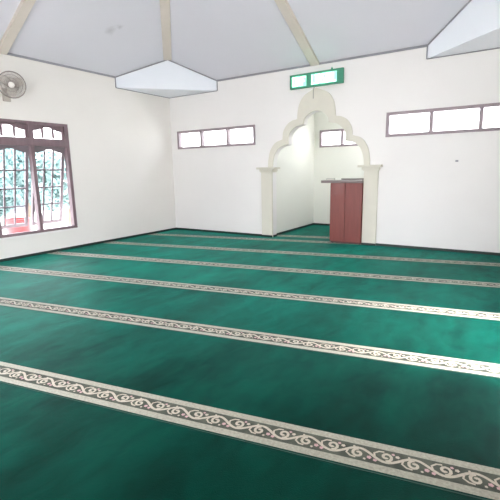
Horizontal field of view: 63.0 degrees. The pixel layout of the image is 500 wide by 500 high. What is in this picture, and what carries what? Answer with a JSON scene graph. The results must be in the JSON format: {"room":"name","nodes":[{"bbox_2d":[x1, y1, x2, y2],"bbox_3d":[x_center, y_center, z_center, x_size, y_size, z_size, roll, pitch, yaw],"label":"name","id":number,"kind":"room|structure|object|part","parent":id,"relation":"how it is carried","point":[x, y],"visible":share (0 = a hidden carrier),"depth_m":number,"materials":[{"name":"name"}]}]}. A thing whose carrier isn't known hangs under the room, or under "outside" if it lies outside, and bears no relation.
{"room":"mosque","nodes":[
{"label":"mosque","id":0,"kind":"room"},
{"bbox_2d":[0,54,175,258],"bbox_3d":[-4.087,-1.515,6.723,0.150,3.405,7.900,6,13,32],"label":"wall","id":1,"kind":"structure","parent":0,"point":[120,141],"depth_m":8.25,"materials":[{"name":"beige paint"}]},
{"bbox_2d":[0,71,25,101],"bbox_3d":[-3.808,-2.595,6.448,0.420,0.421,0.298,3,12,20],"label":"wall fan","id":2,"kind":"object","parent":1,"relation":"attached to","point":[10,90],"visible":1,"depth_m":6.43,"materials":[{"name":"grey plastic"}]},
{"bbox_3d":[-3.830,-2.651,6.382,0.154,0.162,0.066,-7,13,-29],"label":"fan blade","id":3,"kind":"part","parent":2,"relation":"part of","materials":[{"name":"grey plastic"}]},
{"bbox_3d":[-3.770,-2.514,6.465,0.048,0.153,0.142,9,15,42],"label":"fan blade","id":4,"kind":"part","parent":2,"relation":"part of","materials":[{"name":"grey plastic"}]},
{"bbox_3d":[-3.672,-2.650,6.455,0.171,0.143,0.028,-5,12,-18],"label":"fan blade","id":5,"kind":"part","parent":2,"relation":"part of","materials":[{"name":"grey plastic"}]},
{"bbox_2d":[0,118,79,240],"bbox_3d":[-4.101,-1.198,6.956,0.425,1.955,2.190,6,13,32],"label":"window","id":6,"kind":"structure","parent":1,"relation":"in","point":[28,144],"depth_m":7.23,"materials":[{"name":"brown wood"}]},
{"bbox_2d":[0,122,26,137],"bbox_3d":[-4.000,-1.985,6.727,0.030,0.234,0.624,6,13,32],"label":"light","id":7,"kind":"object","parent":6,"relation":"attached to","point":[23,126],"depth_m":6.82,"materials":[{"name":"glass"}]},
{"bbox_3d":[-4.126,-1.066,7.000,0.359,1.417,0.636,6,13,32],"label":"sash","id":8,"kind":"part","parent":6,"relation":"part of","materials":[{"name":"brown wood"}]},
{"bbox_3d":[-3.917,-0.238,7.033,0.030,0.035,2.190,6,13,32],"label":"sill","id":9,"kind":"part","parent":6,"relation":"part of","materials":[{"name":"white paint"}]},
{"bbox_2d":[32,124,63,139],"bbox_3d":[-3.624,-2.103,7.298,0.030,0.234,0.593,6,13,32],"label":"light","id":10,"kind":"object","parent":6,"relation":"attached to","point":[35,126],"depth_m":7.35,"materials":[{"name":"glass"}]},
{"bbox_3d":[-3.749,-1.185,7.571,0.359,1.417,0.605,6,13,32],"label":"sash","id":11,"kind":"part","parent":6,"relation":"part of","materials":[{"name":"brown wood"}]},
{"bbox_2d":[7,53,115,77],"bbox_3d":[-4.046,-3.120,6.364,0.022,0.033,4.790,6,13,32],"label":"trim","id":12,"kind":"structure","parent":1,"relation":"attached to","point":[10,54],"depth_m":7.28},
{"bbox_2d":[0,227,176,261],"bbox_3d":[-3.988,0.136,7.000,0.012,0.057,7.900,6,13,32],"label":"baseboard","id":13,"kind":"structure","parent":1,"relation":"attached to","point":[148,233],"depth_m":7.96,"materials":[{"name":"tile"}]},
{"bbox_2d":[0,0,468,79],"bbox_3d":[-0.911,-3.837,4.152,7.530,2.115,7.900,6,13,32],"label":"ceiling","id":14,"kind":"structure","parent":0,"point":[215,39],"depth_m":6.91,"materials":[{"name":"white paint"}]},
{"bbox_2d":[0,0,35,54],"bbox_3d":[-2.449,-3.954,5.219,3.790,2.077,0.150,7,13,35],"label":"ceiling beam","id":15,"kind":"structure","parent":14,"relation":"attached to","point":[24,7],"depth_m":6.08,"materials":[{"name":"beige paint"}]},
{"bbox_2d":[160,0,171,59],"bbox_3d":[-1.330,-4.374,6.229,0.170,1.686,4.417,-3,11,-10],"label":"ceiling beam","id":16,"kind":"structure","parent":14,"relation":"attached to","point":[164,4],"depth_m":7.56,"materials":[{"name":"beige paint"}]},
{"bbox_2d":[274,0,318,65],"bbox_3d":[0.139,-4.114,5.780,0.170,2.074,3.987,6,13,32],"label":"ceiling beam","id":17,"kind":"structure","parent":14,"relation":"attached to","point":[284,7],"depth_m":6.87,"materials":[{"name":"beige paint"}]},
{"bbox_2d":[276,114,314,232],"bbox_3d":[1.037,-2.012,9.577,0.150,3.100,2.220,6,13,32],"label":"wall","id":18,"kind":"structure","parent":0,"point":[295,175],"depth_m":9.60,"materials":[{"name":"paint"}]},
{"bbox_2d":[169,47,499,252],"bbox_3d":[1.320,-1.863,7.982,7.530,3.405,0.150,6,13,32],"label":"wall","id":19,"kind":"structure","parent":0,"point":[427,198],"depth_m":7.20,"materials":[{"name":"white paint"}]},
{"bbox_2d":[115,60,217,97],"bbox_3d":[-1.736,-3.689,8.575,1.449,0.606,1.579,6,13,32],"label":"ceiling panel","id":20,"kind":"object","parent":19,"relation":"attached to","point":[165,78],"depth_m":8.62,"materials":[{"name":"white paint"}]},
{"bbox_2d":[177,125,254,148],"bbox_3d":[-0.785,-2.522,9.183,2.180,0.410,0.110,6,13,32],"label":"window","id":21,"kind":"structure","parent":19,"relation":"in","point":[228,129],"depth_m":9.11,"materials":[{"name":"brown wood"}]},
{"bbox_2d":[290,67,343,98],"bbox_3d":[1.239,-3.109,7.640,1.070,0.505,0.075,6,13,32],"label":"led sign","id":22,"kind":"object","parent":19,"relation":"attached to","point":[332,76],"visible":1,"depth_m":7.58,"materials":[{"name":"green plastic"}]},
{"bbox_2d":[256,88,382,245],"bbox_3d":[1.291,-1.626,7.975,2.586,2.915,0.286,6,13,32],"label":"arch","id":23,"kind":"object","parent":19,"relation":"attached to","point":[323,101],"visible":0.98,"depth_m":7.62,"materials":[{"name":"paint"}]},
{"bbox_2d":[216,44,427,81],"bbox_3d":[1.069,-3.480,7.708,4.265,0.033,0.022,6,13,32],"label":"trim","id":24,"kind":"structure","parent":19,"relation":"attached to","point":[420,46],"depth_m":7.41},
{"bbox_2d":[176,228,499,255],"bbox_3d":[1.308,-0.206,8.235,7.506,0.057,0.012,6,13,32],"label":"baseboard","id":25,"kind":"structure","parent":19,"relation":"attached to","point":[227,232],"depth_m":7.26,"materials":[{"name":"tile"}]},
{"bbox_2d":[385,102,499,136],"bbox_3d":[3.317,-2.093,6.571,2.185,0.410,0.110,6,13,32],"label":"window","id":26,"kind":"structure","parent":19,"relation":"in","point":[480,128],"depth_m":6.66,"materials":[{"name":"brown wood"}]},
{"bbox_2d":[426,0,499,58],"bbox_3d":[3.131,-3.191,5.300,1.863,0.696,1.865,6,13,32],"label":"ceiling panel","id":27,"kind":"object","parent":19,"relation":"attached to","point":[476,27],"depth_m":5.79,"materials":[{"name":"white paint"}]},
{"bbox_2d":[313,112,363,223],"bbox_3d":[2.526,-2.091,9.838,2.060,3.100,0.150,6,13,32],"label":"wall","id":28,"kind":"structure","parent":0,"point":[337,163],"depth_m":10.10,"materials":[{"name":"paint"}]},
{"bbox_2d":[319,129,357,147],"bbox_3d":[2.495,-2.683,9.687,1.765,0.410,0.110,6,13,32],"label":"window","id":29,"kind":"structure","parent":28,"relation":"in","point":[342,131],"depth_m":9.89,"materials":[{"name":"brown wood"}]},
{"bbox_2d":[390,115,408,133],"bbox_3d":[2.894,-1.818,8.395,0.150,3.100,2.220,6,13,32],"label":"window pane","id":30,"kind":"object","parent":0,"point":[399,123],"depth_m":8.51,"materials":[{"name":"glass"}]},
{"bbox_3d":[-0.226,0.364,5.919,7.830,0.120,10.420,6,13,32],"label":"floor","id":31,"kind":"structure","parent":0,"visible":0},
{"bbox_2d":[0,383,479,499],"bbox_3d":[-2.436,1.008,2.471,7.798,0.015,1.198,3,12,21],"label":"carpet","id":32,"kind":"object","parent":31,"relation":"on","point":[52,447],"visible":1,"depth_m":2.00,"materials":[{"name":"green carpet"}]},
{"bbox_2d":[0,306,499,499],"bbox_3d":[-1.815,0.797,3.495,7.889,0.015,1.198,3,12,21],"label":"carpet","id":33,"kind":"object","parent":31,"relation":"on","point":[433,428],"visible":1,"depth_m":2.63,"materials":[{"name":"green carpet"}]},
{"bbox_2d":[0,271,499,378],"bbox_3d":[-1.152,0.589,4.502,7.889,0.015,1.198,3,12,21],"label":"carpet","id":34,"kind":"object","parent":31,"relation":"on","point":[471,346],"visible":1,"depth_m":3.89,"materials":[{"name":"green carpet"}]},
{"bbox_2d":[0,254,499,320],"bbox_3d":[-0.489,0.380,5.509,7.889,0.015,1.198,3,12,21],"label":"carpet","id":35,"kind":"object","parent":31,"relation":"on","point":[475,302],"visible":1,"depth_m":5.11,"materials":[{"name":"green carpet"}]},
{"bbox_2d":[149,229,360,244],"bbox_3d":[-0.012,-0.209,8.490,5.013,0.015,0.996,6,13,32],"label":"carpet","id":36,"kind":"object","parent":31,"relation":"on","point":[182,233],"visible":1,"depth_m":9.01,"materials":[{"name":"green carpet"}]},
{"bbox_2d":[47,243,499,287],"bbox_3d":[0.174,0.172,6.516,7.889,0.015,1.198,3,12,21],"label":"carpet","id":37,"kind":"object","parent":31,"relation":"on","point":[441,273],"visible":1,"depth_m":6.20,"materials":[{"name":"green carpet"}]},
{"bbox_2d":[105,235,499,266],"bbox_3d":[0.792,-0.039,7.540,7.793,0.015,1.198,3,12,21],"label":"carpet","id":38,"kind":"object","parent":31,"relation":"on","point":[262,246],"visible":1,"depth_m":7.35,"materials":[{"name":"green carpet"}]},
{"bbox_2d":[276,225,329,241],"bbox_3d":[1.906,-0.373,9.146,2.034,0.015,2.220,6,13,32],"label":"carpet","id":39,"kind":"object","parent":31,"relation":"on","point":[313,232],"visible":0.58,"depth_m":9.09,"materials":[{"name":"green carpet"}]},
{"bbox_2d":[273,223,329,236],"bbox_3d":[1.913,-0.396,9.153,2.060,0.057,2.220,6,13,32],"label":"baseboard","id":40,"kind":"structure","parent":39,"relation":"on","point":[286,231],"depth_m":9.94,"materials":[{"name":"tile"}]},
{"bbox_2d":[321,178,363,244],"bbox_3d":[1.843,-0.767,7.938,0.808,1.223,0.530,6,13,32],"label":"pulpit","id":41,"kind":"object","parent":39,"relation":"on","point":[346,194],"visible":0.8,"depth_m":7.70,"materials":[{"name":"red wood"}]},
{"bbox_3d":[1.670,-0.729,7.803,0.292,1.085,0.018,6,13,32],"label":"panel","id":42,"kind":"part","parent":41,"relation":"part of","materials":[{"name":"red wood"}]},
{"bbox_3d":[2.046,-1.381,7.932,0.557,0.025,0.030,6,13,32],"label":"rail","id":43,"kind":"part","parent":41,"relation":"part of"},
{"bbox_3d":[1.929,-0.702,7.638,0.312,1.085,0.018,6,13,32],"label":"panel","id":44,"kind":"part","parent":41,"relation":"part of","materials":[{"name":"red wood"}]},
{"label":"outside","id":45,"kind":"structure","parent":0,"visible":0},
{"bbox_2d":[1,208,67,233],"bbox_3d":[-1.847,-0.245,10.311,80.000,0.100,80.000,6,13,32],"label":"ground","id":46,"kind":"structure","parent":45,"point":[47,214],"depth_m":15.62,"materials":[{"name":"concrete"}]},
{"bbox_2d":[0,148,29,217],"bbox_3d":[-7.206,-1.690,11.352,2.184,2.557,2.133,6,13,32],"label":"tree","id":47,"kind":"object","parent":46,"relation":"on","point":[9,175],"visible":0.69,"depth_m":11.15,"materials":[{"name":"green plant"}]},
{"bbox_2d":[6,217,31,233],"bbox_3d":[-4.898,-0.303,8.687,0.522,0.749,0.522,6,13,32],"label":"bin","id":48,"kind":"object","parent":46,"relation":"on","point":[18,219],"visible":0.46,"depth_m":8.47,"materials":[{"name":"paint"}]},
{"bbox_2d":[9,148,47,216],"bbox_3d":[-8.491,-2.629,15.131,2.186,3.003,2.133,-8,13,-33],"label":"tree","id":49,"kind":"object","parent":46,"relation":"on","point":[20,155],"visible":0.11,"depth_m":14.66,"materials":[{"name":"green plant"}]},
{"bbox_2d":[7,200,66,213],"bbox_3d":[-10.162,-2.026,18.454,0.240,0.600,18.000,6,13,32],"label":"wall","id":50,"kind":"structure","parent":46,"relation":"on","point":[18,209],"depth_m":18.22,"materials":[{"name":"white paint"}]},
{"bbox_2d":[22,150,70,225],"bbox_3d":[-5.908,-2.022,13.165,2.495,2.468,1.680,-10,14,-39],"label":"tree","id":51,"kind":"object","parent":46,"relation":"on","point":[39,156],"visible":0.15,"depth_m":12.49,"materials":[{"name":"green plant"}]}
]}

